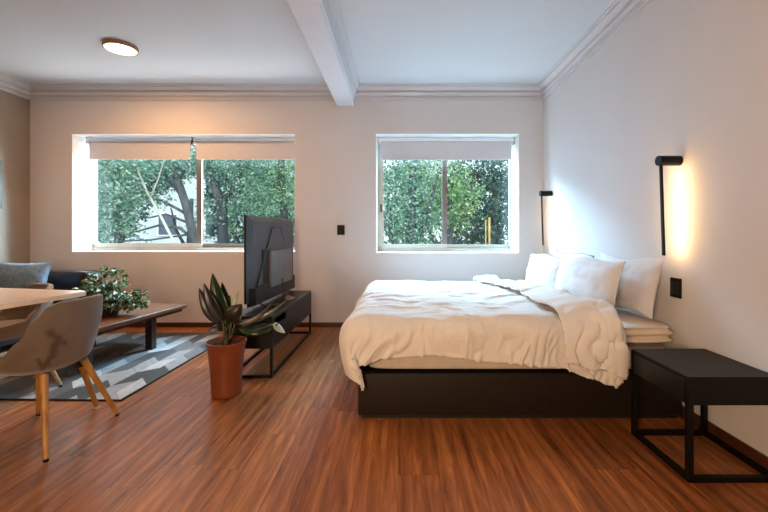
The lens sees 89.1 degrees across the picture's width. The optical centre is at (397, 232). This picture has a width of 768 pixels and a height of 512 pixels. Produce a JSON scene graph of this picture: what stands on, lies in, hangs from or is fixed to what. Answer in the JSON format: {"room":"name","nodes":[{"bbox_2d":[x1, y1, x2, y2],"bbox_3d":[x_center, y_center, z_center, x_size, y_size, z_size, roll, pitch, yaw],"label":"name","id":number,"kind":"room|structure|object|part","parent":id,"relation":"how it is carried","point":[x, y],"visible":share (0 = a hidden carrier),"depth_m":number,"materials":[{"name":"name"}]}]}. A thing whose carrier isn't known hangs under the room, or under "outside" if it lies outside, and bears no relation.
{"room":"studio apartment","nodes":[
{"label":"studio apartment","id":0,"kind":"room"},
{"bbox_2d":[0,90,29,262],"bbox_3d":[-4.406,-0.305,0.582,0.200,2.810,7.964,0,0,0],"label":"wall","id":1,"kind":"structure","parent":0,"point":[14,109],"depth_m":4.38,"materials":[{"name":"brown paint"}]},
{"bbox_2d":[0,161,1,208],"bbox_3d":[-4.293,-0.520,3.860,0.025,0.520,0.720,0,0,0],"label":"picture frame","id":2,"kind":"object","parent":1,"relation":"attached to","point":[0,161],"visible":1,"depth_m":4.21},
{"bbox_2d":[0,71,30,99],"bbox_3d":[-4.256,-1.631,0.682,0.100,0.158,7.764,0,0,0],"label":"trim","id":3,"kind":"structure","parent":1,"relation":"attached to","point":[8,83],"depth_m":4.33,"materials":[{"name":"white paint"}]},
{"bbox_2d":[0,297,78,311],"bbox_3d":[-3.721,0.720,3.716,0.730,0.162,0.881,0,0,0],"label":"table top","id":4,"kind":"object","parent":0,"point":[78,297],"depth_m":3.96,"materials":[{"name":"beige wood"}]},
{"bbox_2d":[30,100,542,321],"bbox_3d":[-1.304,-0.305,4.760,6.403,2.810,0.391,0,0,0],"label":"wall","id":5,"kind":"structure","parent":0,"point":[335,146],"depth_m":4.56,"materials":[{"name":"white paint"}]},
{"bbox_2d":[30,84,333,99],"bbox_3d":[-2.510,-1.631,4.514,3.592,0.158,0.100,0,0,0],"label":"trim","id":6,"kind":"structure","parent":5,"relation":"attached to","point":[37,91],"depth_m":4.53,"materials":[{"name":"white paint"}]},
{"bbox_2d":[72,134,294,251],"bbox_3d":[-2.510,-0.468,4.753,2.610,1.380,0.375,0,0,0],"label":"window","id":7,"kind":"structure","parent":5,"relation":"in","point":[84,170],"depth_m":4.77,"materials":[{"name":"beige metal"}]},
{"bbox_2d":[85,137,194,159],"bbox_3d":[-3.116,-1.020,4.725,1.294,0.266,0.090,0,0,0],"label":"roller blind","id":8,"kind":"object","parent":7,"relation":"attached to","point":[99,148],"visible":0.97,"depth_m":4.71,"materials":[{"name":"beige fabric"}]},
{"bbox_3d":[-3.130,-0.468,4.886,1.355,1.302,0.028,0,0,0],"label":"sash","id":9,"kind":"part","parent":7,"relation":"part of","materials":[{"name":"clear glass"}]},
{"bbox_3d":[-2.510,-0.468,4.900,2.602,1.372,0.080,0,0,0],"label":"frame","id":10,"kind":"part","parent":7,"relation":"part of","materials":[{"name":"beige metal"}]},
{"bbox_2d":[193,137,294,159],"bbox_3d":[-1.845,-1.020,4.731,1.249,0.266,0.078,0,0,0],"label":"roller blind","id":11,"kind":"object","parent":7,"relation":"attached to","point":[206,148],"visible":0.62,"depth_m":4.71,"materials":[{"name":"beige fabric"}]},
{"bbox_3d":[-1.858,-0.468,4.918,1.269,1.302,0.025,0,0,0],"label":"sash","id":12,"kind":"part","parent":7,"relation":"part of","materials":[{"name":"clear glass"}]},
{"bbox_2d":[128,322,343,326],"bbox_3d":[-1.304,1.073,4.557,6.003,0.055,0.014,0,0,0],"label":"baseboard","id":13,"kind":"structure","parent":5,"relation":"attached to","point":[158,324],"depth_m":4.55,"materials":[{"name":"brown wood"}]},
{"bbox_2d":[337,225,344,234],"bbox_3d":[-0.667,-0.035,4.557,0.088,0.116,0.012,0,0,0],"label":"light switch","id":14,"kind":"object","parent":5,"relation":"attached to","point":[340,228],"visible":1,"depth_m":4.55,"materials":[{"name":"black plastic"}]},
{"bbox_2d":[376,134,518,252],"bbox_3d":[0.579,-0.464,4.753,1.674,1.396,0.375,0,0,0],"label":"window","id":15,"kind":"structure","parent":5,"relation":"in","point":[512,246],"depth_m":4.86,"materials":[{"name":"beige metal"}]},
{"bbox_3d":[0.191,-0.464,4.886,0.844,1.318,0.028,0,0,0],"label":"sash","id":16,"kind":"part","parent":15,"relation":"part of","materials":[{"name":"clear glass"}]},
{"bbox_2d":[378,137,514,159],"bbox_3d":[0.580,-1.017,4.731,1.650,0.272,0.078,0,0,0],"label":"roller blind","id":17,"kind":"object","parent":15,"relation":"attached to","point":[390,148],"visible":1,"depth_m":4.71,"materials":[{"name":"white fabric"}]},
{"bbox_3d":[0.985,-0.464,4.918,0.824,1.318,0.025,0,0,0],"label":"sash","id":18,"kind":"part","parent":15,"relation":"part of","materials":[{"name":"beige metal"}]},
{"bbox_2d":[354,84,541,99],"bbox_3d":[0.591,-1.631,4.514,2.212,0.158,0.100,0,0,0],"label":"trim","id":19,"kind":"structure","parent":5,"relation":"attached to","point":[364,91],"depth_m":4.53,"materials":[{"name":"white paint"}]},
{"bbox_2d":[0,0,614,83],"bbox_3d":[-1.304,-1.810,0.777,6.403,0.200,8.355,0,0,0],"label":"ceiling","id":20,"kind":"structure","parent":0,"point":[42,41],"depth_m":3.46,"materials":[{"name":"white paint"}]},
{"bbox_2d":[102,38,138,55],"bbox_3d":[-2.530,-1.687,3.560,0.276,0.047,0.276,0,0,0],"label":"ceiling lamp","id":21,"kind":"object","parent":20,"relation":"attached to","point":[117,46],"visible":1,"depth_m":3.51,"materials":[{"name":"white plastic"}]},
{"bbox_2d":[104,43,136,55],"bbox_3d":[-2.530,-1.685,3.560,0.246,0.045,0.246,0,0,0],"label":"diffuser","id":22,"kind":"object","parent":21,"relation":"attached to","point":[125,49],"depth_m":3.54,"materials":[{"name":"white plastic"}]},
{"bbox_2d":[287,0,353,105],"bbox_3d":[-0.615,-1.598,0.682,0.199,0.224,7.764,0,0,0],"label":"ceiling beam","id":23,"kind":"structure","parent":20,"relation":"attached to","point":[311,16],"depth_m":3.11,"materials":[{"name":"white paint"}]},
{"bbox_2d":[322,0,359,96],"bbox_3d":[-0.475,-1.647,0.682,0.080,0.126,7.764,0,0,0],"label":"trim","id":24,"kind":"structure","parent":23,"relation":"attached to","point":[332,7],"depth_m":3.33,"materials":[{"name":"white paint"}]},
{"bbox_2d":[0,327,767,511],"bbox_3d":[-1.304,1.175,0.777,6.403,0.150,8.355,0,0,0],"label":"floor","id":25,"kind":"structure","parent":0,"point":[296,439],"depth_m":1.91,"materials":[{"name":"brown wood"}]},
{"bbox_2d":[0,288,99,408],"bbox_3d":[-2.650,0.727,2.106,1.450,0.754,0.996,0,0,11],"label":"dining table","id":26,"kind":"object","parent":25,"relation":"on","point":[9,297],"visible":0.86,"depth_m":2.26,"materials":[{"name":"brown wood"}]},
{"bbox_3d":[-2.014,0.600,2.385,0.165,0.460,0.044,0,0,-30],"label":"leg","id":27,"kind":"part","parent":26,"relation":"part of","materials":[{"name":"wood"}]},
{"bbox_2d":[0,270,101,346],"bbox_3d":[-3.800,0.707,3.401,0.931,0.766,2.093,0,0,0],"label":"leather sofa","id":28,"kind":"object","parent":25,"relation":"on","point":[61,279],"visible":0.09,"depth_m":4.19,"materials":[{"name":"leather"}]},
{"bbox_2d":[0,262,51,288],"bbox_3d":[-3.830,0.468,3.969,0.510,0.339,0.179,0,0,-5],"label":"throw cushion","id":29,"kind":"object","parent":28,"relation":"on","point":[12,275],"visible":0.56,"depth_m":3.93,"materials":[{"name":"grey fabric"}]},
{"bbox_3d":[-3.800,0.708,4.316,0.935,0.588,0.268,0,0,0],"label":"armrest","id":30,"kind":"part","parent":28,"relation":"part of","materials":[{"name":"black leather"}]},
{"bbox_2d":[0,294,119,462],"bbox_3d":[-1.925,0.723,2.115,0.514,0.755,0.527,0,0,0],"label":"dining chair","id":31,"kind":"object","parent":25,"relation":"on","point":[64,333],"visible":1,"depth_m":1.98,"materials":[{"name":"grey fabric"}]},
{"bbox_3d":[-2.109,0.905,2.296,0.037,0.376,0.187,0,0,-42],"label":"leg","id":32,"kind":"part","parent":31,"relation":"part of","materials":[{"name":"brown wood"}]},
{"bbox_3d":[-1.750,0.905,1.938,0.187,0.376,0.037,0,0,42],"label":"leg","id":33,"kind":"part","parent":31,"relation":"part of","materials":[{"name":"brown wood"}]},
{"bbox_3d":[-1.750,0.905,2.292,0.187,0.376,0.037,0,0,-42],"label":"leg","id":34,"kind":"part","parent":31,"relation":"part of","materials":[{"name":"brown wood"}]},
{"bbox_2d":[0,332,222,400],"bbox_3d":[-2.955,1.095,3.425,2.330,0.010,1.710,0,0,1],"label":"area rug","id":35,"kind":"object","parent":25,"relation":"on","point":[121,361],"visible":0.46,"depth_m":3.19,"materials":[{"name":"grey carpet"}]},
{"bbox_2d":[0,283,62,386],"bbox_3d":[-2.716,0.733,2.686,0.527,0.715,0.514,0,0,30],"label":"dining chair","id":36,"kind":"object","parent":35,"relation":"on","point":[14,322],"visible":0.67,"depth_m":2.74,"materials":[{"name":"brown fabric"}]},
{"bbox_3d":[-2.476,0.895,2.749,0.187,0.376,0.037,0,0,-18],"label":"leg","id":37,"kind":"part","parent":36,"relation":"part of","materials":[{"name":"beige wood"}]},
{"bbox_2d":[78,302,186,371],"bbox_3d":[-2.665,0.915,3.586,0.800,0.351,1.060,0,0,8],"label":"coffee table","id":38,"kind":"object","parent":35,"relation":"on","point":[149,315],"visible":0.38,"depth_m":3.63,"materials":[{"name":"brown wood"}]},
{"bbox_3d":[-2.464,0.948,3.073,0.070,0.285,0.060,0,0,8],"label":"leg","id":39,"kind":"part","parent":38,"relation":"part of","materials":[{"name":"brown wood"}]},
{"bbox_2d":[72,266,150,315],"bbox_3d":[-2.579,0.517,3.513,0.721,0.441,0.354,0,0,0],"label":"pothos plant","id":40,"kind":"object","parent":38,"relation":"on","point":[113,295],"visible":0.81,"depth_m":3.48,"materials":[{"name":"green plant"}]},
{"bbox_3d":[-2.600,0.670,3.520,0.172,0.135,0.172,0,0,0],"label":"pot","id":41,"kind":"part","parent":40,"relation":"part of","materials":[{"name":"black ceramic"}]},
{"bbox_3d":[-2.325,0.948,3.670,0.070,0.285,0.060,0,0,8],"label":"leg","id":42,"kind":"part","parent":38,"relation":"part of","materials":[{"name":"brown wood"}]},
{"bbox_2d":[199,273,286,399],"bbox_3d":[-1.068,0.687,2.680,0.577,0.826,0.261,0,0,-11],"label":"potted plant","id":43,"kind":"object","parent":25,"relation":"on","point":[225,353],"visible":1,"depth_m":2.62,"materials":[{"name":"green plant"}]},
{"bbox_3d":[-1.170,0.916,2.660,0.262,0.368,0.262,0,0,0],"label":"pot","id":44,"kind":"part","parent":43,"relation":"part of","materials":[{"name":"ceramic"}]},
{"bbox_2d":[226,291,310,377],"bbox_3d":[-1.132,0.866,3.620,0.364,0.468,1.330,0,0,0],"label":"tv console","id":45,"kind":"object","parent":25,"relation":"on","point":[290,315],"visible":0.48,"depth_m":3.30,"materials":[{"name":"wood"}]},
{"bbox_2d":[244,215,294,307],"bbox_3d":[-1.188,0.242,3.735,0.131,0.777,1.191,0,0,2],"label":"television","id":46,"kind":"object","parent":45,"relation":"on","point":[268,242],"visible":0.98,"depth_m":3.46,"materials":[{"name":"plastic"}]},
{"bbox_3d":[-1.210,0.215,3.735,0.020,0.723,1.191,0,0,2],"label":"screen panel","id":47,"kind":"part","parent":46,"relation":"part of","materials":[{"name":"plastic"}]},
{"bbox_3d":[-1.165,0.198,3.726,0.006,0.492,0.921,0,0,2],"label":"plate","id":48,"kind":"part","parent":46,"relation":"part of","materials":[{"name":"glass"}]},
{"bbox_3d":[-0.962,0.989,2.965,0.020,0.223,0.020,0,0,0],"label":"leg","id":49,"kind":"part","parent":45,"relation":"part of","materials":[{"name":"black metal"}]},
{"bbox_3d":[-1.122,1.090,3.620,0.340,0.020,1.330,0,0,0],"label":"rail","id":50,"kind":"part","parent":45,"relation":"part of","materials":[{"name":"black metal"}]},
{"bbox_2d":[271,301,285,305],"bbox_3d":[-1.044,0.618,3.420,0.101,0.024,0.140,0,0,-6],"label":"media box","id":51,"kind":"object","parent":45,"relation":"on","point":[275,303],"visible":0.74,"depth_m":3.37,"materials":[{"name":"black plastic"}]},
{"bbox_3d":[-0.962,0.989,4.275,0.020,0.223,0.020,0,0,0],"label":"leg","id":52,"kind":"part","parent":45,"relation":"part of","materials":[{"name":"black metal"}]},
{"bbox_2d":[358,365,681,417],"bbox_3d":[0.723,0.966,3.228,1.918,0.268,1.844,0,0,0],"label":"frame","id":53,"kind":"object","parent":25,"relation":"on","point":[387,393],"visible":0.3,"depth_m":2.31,"materials":[{"name":"wood"}]},
{"bbox_3d":[-0.214,0.956,3.228,0.045,0.248,1.754,0,0,0],"label":"foot panel","id":54,"kind":"part","parent":53,"relation":"part of","materials":[{"name":"wood"}]},
{"bbox_2d":[369,343,664,368],"bbox_3d":[0.725,0.754,3.230,1.844,0.152,1.802,0,0,0],"label":"mattress","id":55,"kind":"object","parent":53,"relation":"on","point":[426,362],"visible":0.07,"depth_m":2.33,"materials":[{"name":"white fabric"}]},
{"bbox_2d":[614,307,672,342],"bbox_3d":[0.733,0.610,3.226,1.892,0.118,1.850,0,0,0],"label":"fitted sheet","id":56,"kind":"object","parent":55,"relation":"on","point":[637,329],"visible":0.09,"depth_m":2.33,"materials":[{"name":"white fabric"}]},
{"bbox_2d":[339,275,629,390],"bbox_3d":[0.463,0.661,3.183,1.643,0.547,2.166,0,0,0],"label":"duvet","id":57,"kind":"object","parent":56,"relation":"on","point":[488,318],"visible":1,"depth_m":2.26,"materials":[{"name":"white fabric"}]},
{"bbox_2d":[526,253,561,287],"bbox_3d":[1.391,0.373,3.720,0.175,0.346,0.751,0,0,-2],"label":"pillow","id":58,"kind":"object","parent":56,"relation":"on","point":[542,268],"visible":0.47,"depth_m":3.60,"materials":[{"name":"white fabric"}]},
{"bbox_2d":[555,250,593,257],"bbox_3d":[1.587,0.361,3.600,0.144,0.381,0.733,0,0,-3],"label":"pillow","id":59,"kind":"object","parent":56,"relation":"on","point":[558,253],"visible":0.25,"depth_m":3.58,"materials":[{"name":"white fabric"}]},
{"bbox_2d":[555,255,625,306],"bbox_3d":[1.402,0.362,2.922,0.186,0.368,0.857,0,0,-4],"label":"pillow","id":60,"kind":"object","parent":56,"relation":"on","point":[595,278],"visible":0.7,"depth_m":2.75,"materials":[{"name":"white fabric"}]},
{"bbox_2d":[599,252,663,319],"bbox_3d":[1.591,0.343,2.750,0.150,0.383,0.722,0,0,-3],"label":"pillow","id":61,"kind":"object","parent":56,"relation":"on","point":[640,277],"visible":0.62,"depth_m":2.52,"materials":[{"name":"white fabric"}]},
{"bbox_2d":[631,349,767,482],"bbox_3d":[1.480,0.867,1.927,0.405,0.466,0.425,0,0,0],"label":"nightstand","id":62,"kind":"object","parent":25,"relation":"on","point":[702,377],"visible":1,"depth_m":1.81,"materials":[{"name":"black wood"}]},
{"bbox_3d":[1.290,0.872,2.128,0.024,0.456,0.024,0,0,0],"label":"leg","id":63,"kind":"part","parent":62,"relation":"part of","materials":[{"name":"black metal"}]},
{"bbox_3d":[1.279,0.704,1.927,0.004,0.104,0.369,0,0,0],"label":"drawer","id":64,"kind":"part","parent":62,"relation":"part of","materials":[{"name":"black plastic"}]},
{"bbox_3d":[1.290,0.872,1.727,0.024,0.456,0.024,0,0,0],"label":"leg","id":65,"kind":"part","parent":62,"relation":"part of","materials":[{"name":"black metal"}]},
{"bbox_3d":[1.480,1.088,1.927,0.404,0.024,0.425,0,0,0],"label":"frame","id":66,"kind":"part","parent":62,"relation":"part of","materials":[{"name":"black metal"}]},
{"bbox_3d":[1.670,0.872,2.128,0.024,0.456,0.024,0,0,0],"label":"leg","id":67,"kind":"part","parent":62,"relation":"part of","materials":[{"name":"black metal"}]},
{"bbox_2d":[543,0,767,455],"bbox_3d":[1.797,-0.305,0.582,0.200,2.810,7.964,0,0,0],"label":"wall","id":68,"kind":"structure","parent":0,"point":[688,79],"depth_m":2.32,"materials":[{"name":"white paint"}]},
{"bbox_2d":[539,191,552,244],"bbox_3d":[1.630,-0.165,4.300,0.130,0.600,0.060,0,0,0],"label":"wall sconce","id":69,"kind":"object","parent":68,"relation":"attached to","point":[541,193],"visible":1,"depth_m":4.29,"materials":[{"name":"black metal"}]},
{"bbox_3d":[1.591,-0.137,4.300,0.029,0.544,0.018,0,0,0],"label":"rod","id":70,"kind":"part","parent":69,"relation":"part of","materials":[{"name":"black metal"}]},
{"bbox_2d":[538,0,651,99],"bbox_3d":[1.647,-1.631,0.682,0.100,0.158,7.764,0,0,0],"label":"trim","id":71,"kind":"structure","parent":68,"relation":"attached to","point":[619,13],"depth_m":3.30,"materials":[{"name":"white paint"}]},
{"bbox_2d":[655,156,682,255],"bbox_3d":[1.630,-0.165,2.347,0.130,0.600,0.060,0,0,0],"label":"wall sconce","id":72,"kind":"object","parent":68,"relation":"attached to","point":[660,161],"visible":1,"depth_m":2.34,"materials":[{"name":"black metal"}]},
{"bbox_3d":[1.591,-0.137,2.347,0.029,0.544,0.018,0,0,0],"label":"rod","id":73,"kind":"part","parent":72,"relation":"part of","materials":[{"name":"metal"}]},
{"bbox_2d":[670,277,681,298],"bbox_3d":[1.690,0.334,2.376,0.012,0.120,0.092,0,0,0],"label":"light switch","id":74,"kind":"object","parent":68,"relation":"attached to","point":[675,283],"visible":1,"depth_m":2.36,"materials":[{"name":"black plastic"}]},
{"bbox_2d":[678,405,767,469],"bbox_3d":[1.690,1.062,0.675,0.014,0.075,7.750,0,0,0],"label":"baseboard","id":75,"kind":"structure","parent":68,"relation":"attached to","point":[755,455],"depth_m":1.96,"materials":[{"name":"brown wood"}]},
{"label":"outside","id":76,"kind":"structure","parent":0,"visible":0},
{"bbox_3d":[-5.000,4.350,32.800,70.000,0.100,54.400,0,0,0],"label":"ground","id":77,"kind":"structure","parent":76,"visible":0},
{"bbox_2d":[98,160,175,242],"bbox_3d":[-5.689,0.750,8.194,2.703,7.100,1.442,0,0,0],"label":"street tree","id":78,"kind":"object","parent":77,"relation":"on","point":[107,195],"visible":0.49,"depth_m":8.16,"materials":[{"name":"green plant"}]},
{"bbox_2d":[98,160,188,242],"bbox_3d":[-10.076,-0.013,15.033,4.634,8.638,1.482,0,0,0],"label":"street tree","id":79,"kind":"object","parent":77,"relation":"on","point":[143,208],"visible":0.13,"depth_m":14.92,"materials":[{"name":"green plant"}]},
{"bbox_2d":[98,147,239,242],"bbox_3d":[-5.954,0.599,9.846,3.915,7.402,1.426,0,0,0],"label":"street tree","id":80,"kind":"object","parent":77,"relation":"on","point":[176,176],"visible":0.48,"depth_m":9.76,"materials":[{"name":"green plant"}]},
{"bbox_2d":[98,156,294,243],"bbox_3d":[-15.750,-0.350,26.500,18.900,9.300,5.400,0,0,0],"label":"building","id":81,"kind":"structure","parent":77,"relation":"on","point":[157,232],"depth_m":24.00,"materials":[{"name":"white"}]},
{"bbox_3d":[-14.150,-0.500,23.940,1.100,1.200,0.020,0,0,0],"label":"pane","id":82,"kind":"part","parent":81,"relation":"part of","materials":[{"name":"grey glass"}]},
{"bbox_3d":[-11.250,-0.500,23.940,1.100,1.200,0.020,0,0,0],"label":"pane","id":83,"kind":"part","parent":81,"relation":"part of","materials":[{"name":"clear glass"}]},
{"bbox_2d":[166,147,250,242],"bbox_3d":[-8.730,-0.275,16.982,5.100,9.162,1.564,0,0,0],"label":"street tree","id":84,"kind":"object","parent":77,"relation":"on","point":[195,175],"visible":0.03,"depth_m":16.93,"materials":[{"name":"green plant"}]},
{"bbox_2d":[175,147,288,243],"bbox_3d":[-4.914,0.346,11.402,3.418,7.907,1.509,0,0,0],"label":"street tree","id":85,"kind":"object","parent":77,"relation":"on","point":[221,199],"visible":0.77,"depth_m":11.30,"materials":[{"name":"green plant"}]},
{"bbox_2d":[192,160,294,243],"bbox_3d":[-6.943,0.195,19.002,5.720,8.221,1.700,0,0,0],"label":"street tree","id":86,"kind":"object","parent":77,"relation":"on","point":[210,194],"visible":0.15,"depth_m":18.87,"materials":[{"name":"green plant"}]},
{"bbox_2d":[228,153,294,243],"bbox_3d":[-4.250,-0.071,13.019,3.149,8.741,1.578,0,0,0],"label":"street tree","id":87,"kind":"object","parent":77,"relation":"on","point":[282,183],"visible":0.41,"depth_m":12.89,"materials":[{"name":"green plant"}]},
{"bbox_2d":[244,148,294,241],"bbox_3d":[-5.812,-0.229,21.017,5.728,9.070,1.688,0,0,0],"label":"street tree","id":88,"kind":"object","parent":77,"relation":"on","point":[290,162],"visible":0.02,"depth_m":20.88,"materials":[{"name":"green plant"}]},
{"bbox_2d":[384,160,448,243],"bbox_3d":[0.271,1.116,8.887,2.110,6.379,1.552,0,0,0],"label":"street tree","id":89,"kind":"object","parent":77,"relation":"on","point":[409,213],"visible":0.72,"depth_m":8.78,"materials":[{"name":"green plant"}]},
{"bbox_2d":[384,160,454,243],"bbox_3d":[0.479,0.663,14.306,4.082,7.286,1.524,0,0,0],"label":"street tree","id":90,"kind":"object","parent":77,"relation":"on","point":[393,168],"visible":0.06,"depth_m":14.17,"materials":[{"name":"green plant"}]},
{"bbox_2d":[385,160,491,243],"bbox_3d":[0.992,0.896,10.714,3.385,6.820,1.535,0,0,0],"label":"street tree","id":91,"kind":"object","parent":77,"relation":"on","point":[454,187],"visible":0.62,"depth_m":10.58,"materials":[{"name":"green plant"}]},
{"bbox_2d":[425,160,507,243],"bbox_3d":[3.241,0.454,16.094,4.984,7.705,1.622,0,0,0],"label":"street tree","id":92,"kind":"object","parent":77,"relation":"on","point":[489,192],"visible":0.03,"depth_m":16.03,"materials":[{"name":"green plant"}]},
{"bbox_2d":[441,160,507,243],"bbox_3d":[2.816,0.695,12.493,2.896,7.222,1.592,0,0,0],"label":"street tree","id":93,"kind":"object","parent":77,"relation":"on","point":[494,213],"visible":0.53,"depth_m":12.32,"materials":[{"name":"green plant"}]},
{"bbox_2d":[488,217,490,243],"bbox_3d":[1.853,1.991,7.900,0.056,4.618,0.055,0,0,0],"label":"post","id":94,"kind":"object","parent":77,"relation":"on","point":[489,218],"visible":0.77,"depth_m":7.88,"materials":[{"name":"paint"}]}
]}

